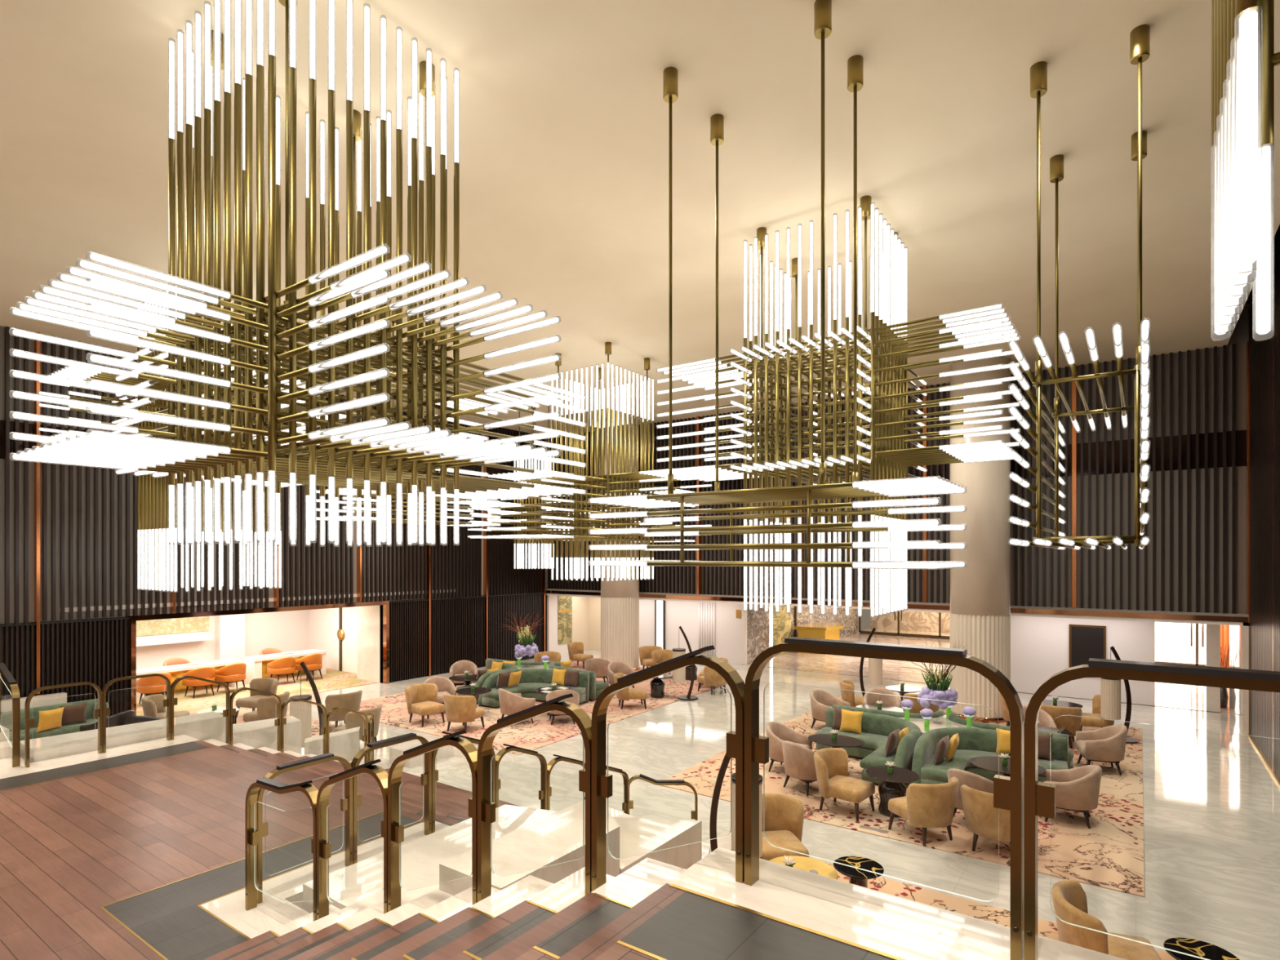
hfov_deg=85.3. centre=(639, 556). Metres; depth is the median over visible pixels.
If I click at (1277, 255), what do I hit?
right wall slats
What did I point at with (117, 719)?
barrel chair
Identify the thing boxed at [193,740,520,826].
stairs
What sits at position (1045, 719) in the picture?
barrel chair
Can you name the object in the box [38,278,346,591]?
chandelier
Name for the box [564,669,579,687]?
pillow
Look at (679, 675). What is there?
arc floor lamp
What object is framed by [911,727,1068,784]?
curved sofa
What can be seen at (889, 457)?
chandelier
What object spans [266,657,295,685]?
tub chair
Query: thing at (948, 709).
vase
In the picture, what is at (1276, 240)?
ceiling
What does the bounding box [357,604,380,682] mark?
wall pier
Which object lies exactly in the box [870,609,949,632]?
wall
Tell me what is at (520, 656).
vase
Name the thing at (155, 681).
tub chair
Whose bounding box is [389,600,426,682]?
left wall slats
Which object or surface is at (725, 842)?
marble block
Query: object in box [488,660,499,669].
pillow
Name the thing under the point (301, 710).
arc floor lamp
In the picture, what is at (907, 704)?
vase
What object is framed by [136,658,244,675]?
countertop
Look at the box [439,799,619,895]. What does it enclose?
marble block
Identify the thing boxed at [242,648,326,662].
countertop
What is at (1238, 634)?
trim
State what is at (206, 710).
round table
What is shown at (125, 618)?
trim
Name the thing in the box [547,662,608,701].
curved sofa
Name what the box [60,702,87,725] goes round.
pillow
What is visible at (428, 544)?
trim
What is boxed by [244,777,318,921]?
glass balustrade
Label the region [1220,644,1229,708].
arrangement
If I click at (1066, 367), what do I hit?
back wall slats
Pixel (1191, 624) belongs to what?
door
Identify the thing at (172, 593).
trim
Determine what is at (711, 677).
slipper chair
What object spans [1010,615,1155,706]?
wall
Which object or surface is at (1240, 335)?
wall
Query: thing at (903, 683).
flower vase
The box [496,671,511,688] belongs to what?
pillow
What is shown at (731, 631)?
wall
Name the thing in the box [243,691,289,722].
slipper chair
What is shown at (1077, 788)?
barrel chair
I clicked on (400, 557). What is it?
left wall slats
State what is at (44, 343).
left wall slats
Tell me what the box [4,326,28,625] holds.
left wall slats
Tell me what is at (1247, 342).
trim
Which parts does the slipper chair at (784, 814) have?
backrest, seat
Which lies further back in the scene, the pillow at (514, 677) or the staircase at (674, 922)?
the pillow at (514, 677)
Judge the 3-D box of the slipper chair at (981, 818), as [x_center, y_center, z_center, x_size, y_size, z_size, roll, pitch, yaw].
[4.914,3.596,9.556,0.886,0.883,0.861,0,0,38]
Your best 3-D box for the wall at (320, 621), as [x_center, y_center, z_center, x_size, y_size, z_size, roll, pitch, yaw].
[-10.662,2.600,24.818,4.200,2.900,0.200,0,0,36]
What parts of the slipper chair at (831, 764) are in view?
leg, backrest, seat, leg, leg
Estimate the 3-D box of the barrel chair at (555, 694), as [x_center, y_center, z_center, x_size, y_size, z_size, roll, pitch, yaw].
[-1.876,3.602,16.901,0.820,0.874,0.773,0,0,-7]
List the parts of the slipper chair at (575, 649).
backrest, seat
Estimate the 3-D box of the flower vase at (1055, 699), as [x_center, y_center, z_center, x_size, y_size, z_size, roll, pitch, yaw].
[9.652,3.323,16.147,0.154,0.182,0.154,0,0,-44]
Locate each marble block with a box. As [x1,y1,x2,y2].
[20,711,226,763]
[232,715,301,754]
[302,804,556,913]
[304,726,359,760]
[389,739,453,768]
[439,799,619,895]
[608,807,710,857]
[612,817,702,874]
[706,831,731,853]
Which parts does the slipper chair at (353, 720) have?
seat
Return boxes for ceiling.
[0,0,1279,435]
[1244,224,1279,304]
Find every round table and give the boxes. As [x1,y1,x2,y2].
[196,706,235,713]
[213,707,239,724]
[448,674,478,685]
[455,687,491,707]
[534,686,575,715]
[649,673,671,697]
[685,664,697,680]
[768,855,838,879]
[808,733,864,775]
[833,856,884,888]
[856,704,904,712]
[865,765,919,817]
[884,685,921,706]
[968,755,1046,777]
[1037,725,1059,733]
[1041,699,1083,708]
[1163,937,1239,959]
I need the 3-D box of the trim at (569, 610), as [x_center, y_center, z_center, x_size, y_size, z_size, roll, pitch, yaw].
[-3.141,2.275,29.112,0.040,0.110,0.830,0,0,36]
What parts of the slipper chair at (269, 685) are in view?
seat, backrest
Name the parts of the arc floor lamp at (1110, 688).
lamp shade, arm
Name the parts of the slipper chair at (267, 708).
seat, backrest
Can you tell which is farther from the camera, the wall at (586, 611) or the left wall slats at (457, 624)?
the wall at (586, 611)
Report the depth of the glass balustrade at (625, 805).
9.32 m
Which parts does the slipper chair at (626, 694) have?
backrest, seat, leg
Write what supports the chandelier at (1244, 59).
hanging from the ceiling at (563, 112)
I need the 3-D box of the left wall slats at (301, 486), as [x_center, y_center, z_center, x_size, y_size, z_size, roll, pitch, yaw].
[-9.475,-1.740,20.398,0.110,6.300,2.228,0,0,36]
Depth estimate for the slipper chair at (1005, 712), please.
16.03 m
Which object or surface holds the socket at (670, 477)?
attached to the chandelier at (822, 8)
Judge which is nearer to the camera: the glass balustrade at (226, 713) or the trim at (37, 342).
the glass balustrade at (226, 713)
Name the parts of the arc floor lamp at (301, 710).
lamp shade, cord, arm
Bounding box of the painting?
[136,616,208,636]
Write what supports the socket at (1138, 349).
attached to the chandelier at (1140, 36)
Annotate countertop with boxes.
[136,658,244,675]
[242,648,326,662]
[793,622,843,631]
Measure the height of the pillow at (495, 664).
0.446 m
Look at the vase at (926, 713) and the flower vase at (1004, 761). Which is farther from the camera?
the vase at (926, 713)
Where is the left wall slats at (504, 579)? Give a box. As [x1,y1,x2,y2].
[488,426,542,595]
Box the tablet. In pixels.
[185,662,203,666]
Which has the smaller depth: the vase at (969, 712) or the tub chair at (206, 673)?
the vase at (969, 712)
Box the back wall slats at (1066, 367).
[930,366,1067,607]
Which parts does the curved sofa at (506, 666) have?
backrest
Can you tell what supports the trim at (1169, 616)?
attached to the wall at (1240, 335)
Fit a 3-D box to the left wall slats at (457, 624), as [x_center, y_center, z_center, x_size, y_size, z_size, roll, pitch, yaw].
[-6.452,2.765,24.604,0.100,2.570,2.415,0,0,36]
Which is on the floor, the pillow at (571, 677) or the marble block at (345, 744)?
the marble block at (345, 744)
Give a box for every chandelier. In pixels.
[8,0,586,546]
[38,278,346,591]
[315,308,501,527]
[467,392,610,568]
[487,342,712,581]
[587,0,965,569]
[656,195,1018,616]
[1008,24,1150,550]
[1210,0,1279,341]
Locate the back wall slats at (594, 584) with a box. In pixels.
[547,431,600,590]
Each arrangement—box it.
[501,612,542,660]
[897,639,970,714]
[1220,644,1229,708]
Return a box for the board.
[1069,624,1106,667]
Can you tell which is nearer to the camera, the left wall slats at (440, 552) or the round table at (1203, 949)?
the round table at (1203, 949)
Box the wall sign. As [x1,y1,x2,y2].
[736,609,741,617]
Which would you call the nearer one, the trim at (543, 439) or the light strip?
the light strip
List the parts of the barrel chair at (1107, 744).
leg, seat, frame, leg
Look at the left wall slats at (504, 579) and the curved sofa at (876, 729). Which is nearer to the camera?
the curved sofa at (876, 729)
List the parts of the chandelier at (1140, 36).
suspension rod, brass rod, brass rod, brass rod, brass rod, brass rod, brass rod, brass rod, brass rod, brass rod, brass rod, suspension rod, brass rod, brass rod, brass rod, brass rod, cross frame, cross frame, brass rod, brass rod, brass rod, brass rod, suspension rod, suspension rod, brass rod, brass rod, brass rod, brass rod, brass rod, brass rod, brass rod, brass rod, brass rod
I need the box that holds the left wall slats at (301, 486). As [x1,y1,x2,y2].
[279,383,353,607]
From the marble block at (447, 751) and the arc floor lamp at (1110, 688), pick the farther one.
the arc floor lamp at (1110, 688)
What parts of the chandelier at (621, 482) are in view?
brass rod, brass rod, brass rod, brass rod, suspension rod, brass rod, brass rod, brass rod, brass rod, brass rod, brass rod, brass rod, brass rod, brass rod, brass rod, brass rod, brass rod, brass rod, brass rod, brass rod, brass rod, brass rod, brass rod, brass rod, brass rod, brass rod, brass rod, brass rod, brass rod, brass rod, brass rod, brass rod, brass rod, brass rod, brass rod, brass rod, brass rod, brass rod, brass rod, brass rod, suspension rod, brass rod, brass rod, brass rod, brass rod, brass rod, brass rod, brass rod, brass rod, brass rod, brass rod, brass rod, brass rod, brass rod, brass rod, brass rod, brass rod, brass rod, brass rod, brass rod, brass rod, brass rod, brass rod, brass rod, brass rod, brass rod, brass rod, brass rod, brass rod, brass rod, brass rod, brass rod, brass rod, brass rod, brass rod, brass rod, suspension rod, brass rod, brass rod, brass rod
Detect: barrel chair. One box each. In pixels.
[80,710,136,731]
[124,715,160,724]
[423,675,457,705]
[449,660,477,686]
[497,688,535,726]
[546,688,579,724]
[584,657,609,682]
[607,661,636,694]
[765,720,812,772]
[782,740,817,795]
[809,688,850,728]
[862,687,900,707]
[946,768,993,816]
[1008,705,1057,728]
[1044,764,1102,828]
[1075,724,1127,775]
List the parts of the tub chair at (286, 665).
backrest, frame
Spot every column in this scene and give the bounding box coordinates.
[600,417,639,671]
[949,355,1010,722]
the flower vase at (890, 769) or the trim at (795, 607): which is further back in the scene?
the trim at (795, 607)
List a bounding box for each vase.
[210,702,217,711]
[464,670,469,677]
[470,683,475,690]
[515,654,522,666]
[541,655,549,668]
[551,682,556,690]
[781,855,795,866]
[830,729,839,740]
[875,700,882,709]
[884,760,895,773]
[898,680,905,688]
[900,698,913,720]
[920,707,933,731]
[946,704,953,719]
[962,706,976,727]
[999,753,1009,765]
[1051,695,1058,703]
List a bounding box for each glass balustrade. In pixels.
[0,662,20,767]
[24,681,102,767]
[102,673,170,753]
[170,675,230,744]
[230,687,281,751]
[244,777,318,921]
[257,752,352,903]
[281,697,327,754]
[316,759,388,919]
[327,706,368,763]
[351,733,431,864]
[366,712,373,762]
[387,729,477,911]
[431,731,495,833]
[477,693,591,902]
[495,743,546,809]
[546,754,585,810]
[591,644,744,891]
[605,765,629,814]
[629,773,697,820]
[744,636,1024,959]
[1024,657,1279,959]
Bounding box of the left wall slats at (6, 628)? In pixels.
[0,624,33,700]
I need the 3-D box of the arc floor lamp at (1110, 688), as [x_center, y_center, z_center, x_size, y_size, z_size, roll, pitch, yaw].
[10.539,3.012,15.282,0.736,2.077,0.600,0,0,0]
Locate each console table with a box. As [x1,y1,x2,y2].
[516,664,551,669]
[899,715,977,735]
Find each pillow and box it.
[35,706,64,733]
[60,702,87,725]
[475,667,490,682]
[486,666,499,672]
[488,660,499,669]
[490,661,502,670]
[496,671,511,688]
[502,660,515,665]
[507,670,521,687]
[551,667,566,685]
[560,659,571,667]
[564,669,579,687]
[831,706,854,732]
[839,708,862,733]
[884,728,899,756]
[894,726,909,754]
[933,734,949,764]
[945,733,959,761]
[964,714,975,721]
[995,728,1010,754]
[1037,733,1053,760]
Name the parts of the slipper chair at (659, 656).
backrest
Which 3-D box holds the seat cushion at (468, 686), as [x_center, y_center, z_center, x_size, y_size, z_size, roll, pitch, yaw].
[-4.607,3.684,20.095,1.348,0.160,1.929,0,0,36]
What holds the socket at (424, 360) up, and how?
attached to the chandelier at (388, 460)
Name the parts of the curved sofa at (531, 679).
seat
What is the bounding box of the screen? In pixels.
[1220,624,1229,667]
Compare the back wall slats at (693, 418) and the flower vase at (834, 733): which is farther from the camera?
the back wall slats at (693, 418)
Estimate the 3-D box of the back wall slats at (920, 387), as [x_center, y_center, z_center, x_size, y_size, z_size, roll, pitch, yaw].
[6.678,-1.790,20.993,3.499,6.200,0.110,0,0,36]
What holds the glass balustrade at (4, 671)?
on the trim at (11, 771)
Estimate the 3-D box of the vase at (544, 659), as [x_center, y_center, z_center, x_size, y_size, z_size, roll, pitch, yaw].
[-2.756,3.084,20.223,0.221,0.420,0.239,0,0,-6]
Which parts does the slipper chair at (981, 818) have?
leg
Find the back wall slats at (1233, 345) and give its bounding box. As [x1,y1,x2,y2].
[1080,343,1235,613]
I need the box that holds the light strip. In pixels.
[770,604,773,646]
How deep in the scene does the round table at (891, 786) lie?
10.81 m
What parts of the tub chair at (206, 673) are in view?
backrest, frame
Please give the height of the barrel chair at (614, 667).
0.874 m
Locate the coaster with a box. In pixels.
[808,870,817,874]
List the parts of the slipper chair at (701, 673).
backrest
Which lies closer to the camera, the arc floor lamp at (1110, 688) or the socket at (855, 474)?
the socket at (855, 474)
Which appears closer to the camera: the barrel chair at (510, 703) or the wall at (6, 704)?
the wall at (6, 704)
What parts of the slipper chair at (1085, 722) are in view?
seat, backrest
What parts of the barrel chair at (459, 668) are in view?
seat, frame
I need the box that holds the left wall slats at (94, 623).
[40,618,126,716]
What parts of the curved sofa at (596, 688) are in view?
seat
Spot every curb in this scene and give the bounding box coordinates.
[200,821,448,938]
[271,847,1126,959]
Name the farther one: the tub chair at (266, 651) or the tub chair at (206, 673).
the tub chair at (266, 651)
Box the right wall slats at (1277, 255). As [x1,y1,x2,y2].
[1274,242,1279,781]
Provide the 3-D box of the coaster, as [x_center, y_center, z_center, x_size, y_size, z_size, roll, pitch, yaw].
[1.987,3.609,7.944,0.100,0.008,0.100,0,0,36]
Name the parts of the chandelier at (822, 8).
suspension rod, suspension rod, brass rod, brass rod, brass rod, brass rod, brass rod, brass rod, brass rod, brass rod, brass rod, brass rod, brass rod, brass rod, brass rod, brass rod, brass rod, brass rod, brass rod, brass rod, brass rod, brass rod, suspension rod, suspension rod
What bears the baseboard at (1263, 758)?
on the floor
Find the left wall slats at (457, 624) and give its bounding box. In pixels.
[431,596,484,675]
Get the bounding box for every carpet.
[236,707,339,737]
[359,661,727,755]
[660,695,1144,897]
[824,862,1176,959]
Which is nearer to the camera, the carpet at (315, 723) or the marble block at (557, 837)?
the marble block at (557, 837)
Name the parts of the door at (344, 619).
handle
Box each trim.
[0,419,505,502]
[0,591,546,626]
[0,725,24,768]
[0,734,389,778]
[34,331,39,696]
[59,589,451,612]
[128,600,389,715]
[136,635,212,646]
[169,527,175,613]
[273,531,279,606]
[356,497,361,601]
[426,542,431,676]
[483,428,488,666]
[542,437,545,651]
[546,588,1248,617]
[546,590,1248,622]
[558,608,572,613]
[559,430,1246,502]
[696,416,702,594]
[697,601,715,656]
[794,605,796,636]
[800,402,804,598]
[923,385,928,602]
[1071,364,1076,608]
[1204,624,1220,712]
[1229,622,1248,734]
[1245,341,1248,614]
[1248,308,1249,733]
[1272,255,1274,772]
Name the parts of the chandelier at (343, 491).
suspension rod, brass rod, brass rod, brass rod, brass rod, brass rod, brass rod, brass rod, brass rod, brass rod, brass rod, brass rod, brass rod, brass rod, suspension rod, suspension rod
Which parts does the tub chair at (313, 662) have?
backrest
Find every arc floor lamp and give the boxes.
[289,661,323,747]
[672,626,697,701]
[709,752,762,857]
[859,627,882,696]
[1100,646,1138,743]
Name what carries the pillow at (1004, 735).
on the curved sofa at (973, 742)
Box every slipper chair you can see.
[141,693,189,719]
[235,677,278,717]
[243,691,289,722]
[324,689,362,727]
[333,704,382,742]
[404,683,444,727]
[443,693,484,733]
[533,651,560,662]
[567,641,593,669]
[613,672,647,709]
[638,645,662,669]
[651,649,672,674]
[697,665,726,694]
[698,657,728,688]
[760,793,808,860]
[813,747,875,821]
[839,679,863,706]
[888,776,959,845]
[900,693,939,713]
[960,784,1010,851]
[998,692,1009,726]
[1040,704,1082,748]
[1051,879,1161,959]
[1079,694,1114,731]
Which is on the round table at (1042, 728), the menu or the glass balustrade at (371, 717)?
the menu
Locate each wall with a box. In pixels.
[0,326,547,715]
[0,692,66,711]
[136,609,307,669]
[307,608,333,669]
[546,595,568,653]
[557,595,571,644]
[571,302,1251,613]
[571,596,600,650]
[639,599,746,664]
[746,604,857,663]
[773,604,791,657]
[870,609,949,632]
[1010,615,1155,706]
[1155,622,1204,661]
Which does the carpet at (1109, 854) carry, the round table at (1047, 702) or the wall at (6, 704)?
the round table at (1047, 702)
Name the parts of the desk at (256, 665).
panel, panel, panel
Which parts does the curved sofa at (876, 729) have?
seat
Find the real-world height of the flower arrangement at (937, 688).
1.689 m
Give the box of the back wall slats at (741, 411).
[702,403,798,597]
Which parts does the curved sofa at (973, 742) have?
seat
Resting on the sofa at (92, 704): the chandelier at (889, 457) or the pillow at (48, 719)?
the pillow at (48, 719)
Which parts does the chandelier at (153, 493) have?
brass rod, brass rod, brass rod, brass rod, brass rod, brass rod, brass rod, brass rod, brass rod, brass rod, brass rod, brass rod, brass rod, brass rod, brass rod, brass rod, brass rod, brass rod, brass rod, brass rod, brass rod, brass rod, brass rod, brass rod, brass rod, brass rod, brass rod, brass rod, brass rod, brass rod, brass rod, brass rod, brass rod, brass rod, brass rod, brass rod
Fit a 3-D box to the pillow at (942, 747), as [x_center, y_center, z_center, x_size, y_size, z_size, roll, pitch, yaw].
[5.278,3.377,12.144,0.200,0.446,0.460,0,0,36]
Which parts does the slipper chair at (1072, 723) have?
leg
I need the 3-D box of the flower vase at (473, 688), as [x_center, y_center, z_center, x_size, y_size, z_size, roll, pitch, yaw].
[-4.269,3.323,17.733,0.154,0.182,0.154,0,0,-44]
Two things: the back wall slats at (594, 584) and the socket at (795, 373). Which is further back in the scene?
the back wall slats at (594, 584)
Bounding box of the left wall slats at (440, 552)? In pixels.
[431,413,481,599]
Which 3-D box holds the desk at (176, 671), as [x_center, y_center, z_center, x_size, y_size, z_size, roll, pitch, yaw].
[-13.539,3.650,20.729,0.830,0.800,2.900,0,0,36]
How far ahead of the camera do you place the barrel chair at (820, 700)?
16.32 m
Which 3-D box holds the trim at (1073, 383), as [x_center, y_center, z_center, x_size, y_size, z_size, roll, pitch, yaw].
[11.117,-1.720,17.768,0.090,6.340,0.200,0,0,36]
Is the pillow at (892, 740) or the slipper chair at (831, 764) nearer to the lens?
the slipper chair at (831, 764)
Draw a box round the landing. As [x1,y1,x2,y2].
[0,741,422,959]
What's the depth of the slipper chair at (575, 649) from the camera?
25.24 m
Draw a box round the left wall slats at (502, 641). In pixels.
[488,593,542,661]
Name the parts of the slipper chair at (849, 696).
backrest, seat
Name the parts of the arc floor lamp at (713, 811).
arm, lamp shade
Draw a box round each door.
[333,606,357,673]
[654,600,665,649]
[858,610,949,639]
[1155,623,1204,666]
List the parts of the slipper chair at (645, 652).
seat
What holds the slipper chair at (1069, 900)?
on the carpet at (1046, 929)
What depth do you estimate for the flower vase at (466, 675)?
19.64 m
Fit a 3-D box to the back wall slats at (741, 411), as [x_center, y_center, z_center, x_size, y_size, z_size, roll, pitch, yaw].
[3.627,-1.790,23.172,3.499,6.200,0.110,0,0,36]
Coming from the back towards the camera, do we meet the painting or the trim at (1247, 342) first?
the painting
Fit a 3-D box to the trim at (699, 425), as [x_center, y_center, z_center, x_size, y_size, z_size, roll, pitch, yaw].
[2.067,-1.720,24.231,0.090,6.340,0.200,0,0,36]
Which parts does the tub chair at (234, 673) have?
backrest, frame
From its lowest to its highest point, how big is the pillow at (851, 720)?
0.446 m
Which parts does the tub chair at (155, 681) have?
backrest, frame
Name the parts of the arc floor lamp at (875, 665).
lamp shade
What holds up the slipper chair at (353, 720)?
on the floor
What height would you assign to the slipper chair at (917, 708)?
0.883 m
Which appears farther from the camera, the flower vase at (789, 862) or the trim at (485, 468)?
the trim at (485, 468)
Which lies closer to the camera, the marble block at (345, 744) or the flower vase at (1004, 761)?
the flower vase at (1004, 761)
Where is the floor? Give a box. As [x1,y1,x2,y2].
[136,627,1279,959]
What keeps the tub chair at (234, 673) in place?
on the floor
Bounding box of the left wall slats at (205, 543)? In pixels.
[176,362,268,613]
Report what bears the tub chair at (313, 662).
on the floor
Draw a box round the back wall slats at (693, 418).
[639,417,694,594]
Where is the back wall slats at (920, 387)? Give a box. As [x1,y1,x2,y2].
[804,386,922,602]
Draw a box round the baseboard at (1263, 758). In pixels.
[1247,733,1279,787]
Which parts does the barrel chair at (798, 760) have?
leg, frame, leg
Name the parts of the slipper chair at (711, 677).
seat, backrest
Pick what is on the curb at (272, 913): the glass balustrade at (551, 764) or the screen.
the glass balustrade at (551, 764)
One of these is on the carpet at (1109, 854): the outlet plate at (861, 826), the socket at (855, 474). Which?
the outlet plate at (861, 826)
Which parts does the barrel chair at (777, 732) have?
leg, seat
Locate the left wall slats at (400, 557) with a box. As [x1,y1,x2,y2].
[361,404,426,602]
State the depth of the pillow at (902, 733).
12.62 m
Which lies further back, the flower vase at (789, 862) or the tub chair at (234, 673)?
the tub chair at (234, 673)
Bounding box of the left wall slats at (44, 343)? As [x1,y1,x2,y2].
[42,333,167,621]
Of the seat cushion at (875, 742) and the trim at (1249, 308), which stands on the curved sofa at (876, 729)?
the seat cushion at (875, 742)
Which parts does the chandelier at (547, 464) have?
brass rod, brass rod, brass rod, suspension rod, brass rod, brass rod, brass rod, brass rod, brass rod, brass rod, brass rod, brass rod, suspension rod, suspension rod, brass rod, brass rod, brass rod, brass rod, brass rod, brass rod, brass rod, brass rod, suspension rod, brass rod, brass rod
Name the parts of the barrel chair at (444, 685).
backrest, seat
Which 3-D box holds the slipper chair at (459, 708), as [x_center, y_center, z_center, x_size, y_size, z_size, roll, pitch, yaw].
[-4.112,3.596,16.155,0.886,0.883,0.861,0,0,22]
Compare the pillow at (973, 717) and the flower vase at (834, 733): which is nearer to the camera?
the flower vase at (834, 733)
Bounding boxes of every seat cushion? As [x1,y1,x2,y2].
[456,684,471,689]
[481,682,586,698]
[595,680,608,690]
[815,726,895,768]
[920,749,1068,782]
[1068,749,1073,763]
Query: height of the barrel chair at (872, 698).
0.874 m
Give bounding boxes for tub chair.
[136,672,171,703]
[163,657,191,666]
[182,666,215,698]
[214,662,246,692]
[259,648,282,655]
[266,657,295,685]
[295,653,322,680]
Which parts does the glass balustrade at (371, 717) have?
glass pane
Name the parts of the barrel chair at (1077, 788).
frame, leg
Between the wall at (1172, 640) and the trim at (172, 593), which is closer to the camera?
the trim at (172, 593)
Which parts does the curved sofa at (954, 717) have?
seat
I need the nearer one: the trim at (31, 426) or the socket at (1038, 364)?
the socket at (1038, 364)
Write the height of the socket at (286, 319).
0.220 m
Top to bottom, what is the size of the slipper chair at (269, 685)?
0.883 m
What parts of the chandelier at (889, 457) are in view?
brass rod, brass rod, brass rod, brass rod, brass rod, suspension rod, brass rod, brass rod, brass rod, brass rod, brass rod, brass rod, brass rod, brass rod, brass rod, brass rod, brass rod, brass rod, brass rod, brass rod, brass rod, brass rod, brass rod, brass rod, brass rod, brass rod, suspension rod, brass rod, brass rod, brass rod, brass rod, brass rod, brass rod, brass rod, brass rod, brass rod, brass rod, brass rod, brass rod, brass rod, brass rod, brass rod, brass rod, brass rod, brass rod, brass rod, brass rod, brass rod, brass rod, brass rod, brass rod, brass rod, brass rod, brass rod, brass rod, brass rod, brass rod, brass rod, brass rod, brass rod, brass rod, brass rod, brass rod, brass rod, brass rod, brass rod, brass rod, brass rod, brass rod, brass rod, brass rod, brass rod, brass rod, brass rod, brass rod, brass rod, brass rod, suspension rod, brass rod, brass rod, brass rod, brass rod, brass rod, brass rod, suspension rod, brass rod, brass rod, brass rod, brass rod, brass rod, brass rod, brass rod, brass rod, brass rod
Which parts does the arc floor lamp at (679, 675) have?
lamp shade, arm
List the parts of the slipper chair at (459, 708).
leg, backrest, leg, seat, leg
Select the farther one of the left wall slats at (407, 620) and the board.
the left wall slats at (407, 620)
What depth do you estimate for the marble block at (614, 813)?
8.01 m
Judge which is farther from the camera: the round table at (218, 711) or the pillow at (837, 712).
the round table at (218, 711)
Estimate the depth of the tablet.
20.92 m
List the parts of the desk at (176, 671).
panel, panel, panel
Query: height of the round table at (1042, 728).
0.620 m
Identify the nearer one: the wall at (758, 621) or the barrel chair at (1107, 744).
the barrel chair at (1107, 744)
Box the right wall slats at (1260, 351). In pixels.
[1249,259,1272,769]
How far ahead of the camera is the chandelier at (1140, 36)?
6.76 m
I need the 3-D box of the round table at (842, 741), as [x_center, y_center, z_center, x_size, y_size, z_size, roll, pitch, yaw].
[3.649,3.724,12.939,1.040,0.620,0.811,0,0,36]
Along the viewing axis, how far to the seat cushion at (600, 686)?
19.71 m
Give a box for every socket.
[283,300,288,329]
[423,342,426,366]
[667,474,673,493]
[714,481,719,491]
[760,346,764,362]
[794,372,797,381]
[819,462,826,484]
[852,471,858,482]
[863,327,867,343]
[1035,360,1042,382]
[1053,396,1059,415]
[1135,346,1142,370]
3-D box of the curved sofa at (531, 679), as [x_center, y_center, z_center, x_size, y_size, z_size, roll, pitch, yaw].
[-2.883,3.624,19.000,2.265,0.820,2.161,0,0,36]
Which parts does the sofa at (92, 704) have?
backrest, seat, armrest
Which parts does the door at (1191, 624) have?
handle, handle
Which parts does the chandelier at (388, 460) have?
brass rod, brass rod, brass rod, brass rod, brass rod, brass rod, brass rod, brass rod, brass rod, brass rod, brass rod, brass rod, brass rod, brass rod, brass rod, brass rod, brass rod, brass rod, brass rod, brass rod, brass rod, brass rod, brass rod, brass rod, brass rod, brass rod, brass rod, brass rod, brass rod, brass rod, brass rod, brass rod, brass rod, suspension rod, brass rod, brass rod, brass rod, brass rod, brass rod, brass rod, brass rod, brass rod, brass rod, brass rod, brass rod, brass rod, brass rod, brass rod, brass rod, brass rod, brass rod, brass rod, brass rod, brass rod, brass rod, brass rod, brass rod, brass rod, brass rod, brass rod, brass rod, suspension rod, brass rod, brass rod, brass rod, brass rod, brass rod, brass rod, brass rod, brass rod, brass rod, brass rod, brass rod, brass rod, brass rod, brass rod, brass rod, brass rod, brass rod, brass rod, brass rod, brass rod, brass rod, brass rod, brass rod, brass rod, brass rod, brass rod, brass rod, brass rod, suspension rod, brass rod, brass rod, brass rod, brass rod, brass rod, brass rod, brass rod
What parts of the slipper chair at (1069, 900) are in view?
backrest, seat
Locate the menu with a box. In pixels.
[1057,726,1074,735]
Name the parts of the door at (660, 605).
pane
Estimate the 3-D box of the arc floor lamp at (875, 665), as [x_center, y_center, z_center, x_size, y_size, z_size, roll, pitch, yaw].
[6.379,3.012,19.332,0.736,2.077,0.600,0,0,0]
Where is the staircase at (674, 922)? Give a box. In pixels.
[203,883,905,959]
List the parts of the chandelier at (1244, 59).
brass rod, brass rod, brass rod, brass rod, brass rod, brass rod, brass rod, brass rod, brass rod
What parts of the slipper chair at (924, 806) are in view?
leg, seat, leg, backrest, leg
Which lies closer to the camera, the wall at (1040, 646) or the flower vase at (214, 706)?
the flower vase at (214, 706)
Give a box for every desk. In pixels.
[136,658,244,701]
[242,648,326,683]
[793,622,843,654]
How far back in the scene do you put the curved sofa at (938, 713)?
14.44 m
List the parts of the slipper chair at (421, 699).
leg, backrest, leg, seat, leg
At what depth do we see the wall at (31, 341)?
15.88 m
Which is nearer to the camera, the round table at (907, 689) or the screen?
the round table at (907, 689)
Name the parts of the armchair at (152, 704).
backrest, seat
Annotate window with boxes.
[215,613,244,660]
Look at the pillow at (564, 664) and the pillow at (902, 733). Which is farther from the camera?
the pillow at (564, 664)
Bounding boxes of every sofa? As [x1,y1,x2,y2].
[0,698,108,742]
[456,662,517,704]
[477,668,589,706]
[485,657,555,669]
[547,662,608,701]
[815,706,920,784]
[831,704,945,718]
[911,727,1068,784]
[947,711,1073,768]

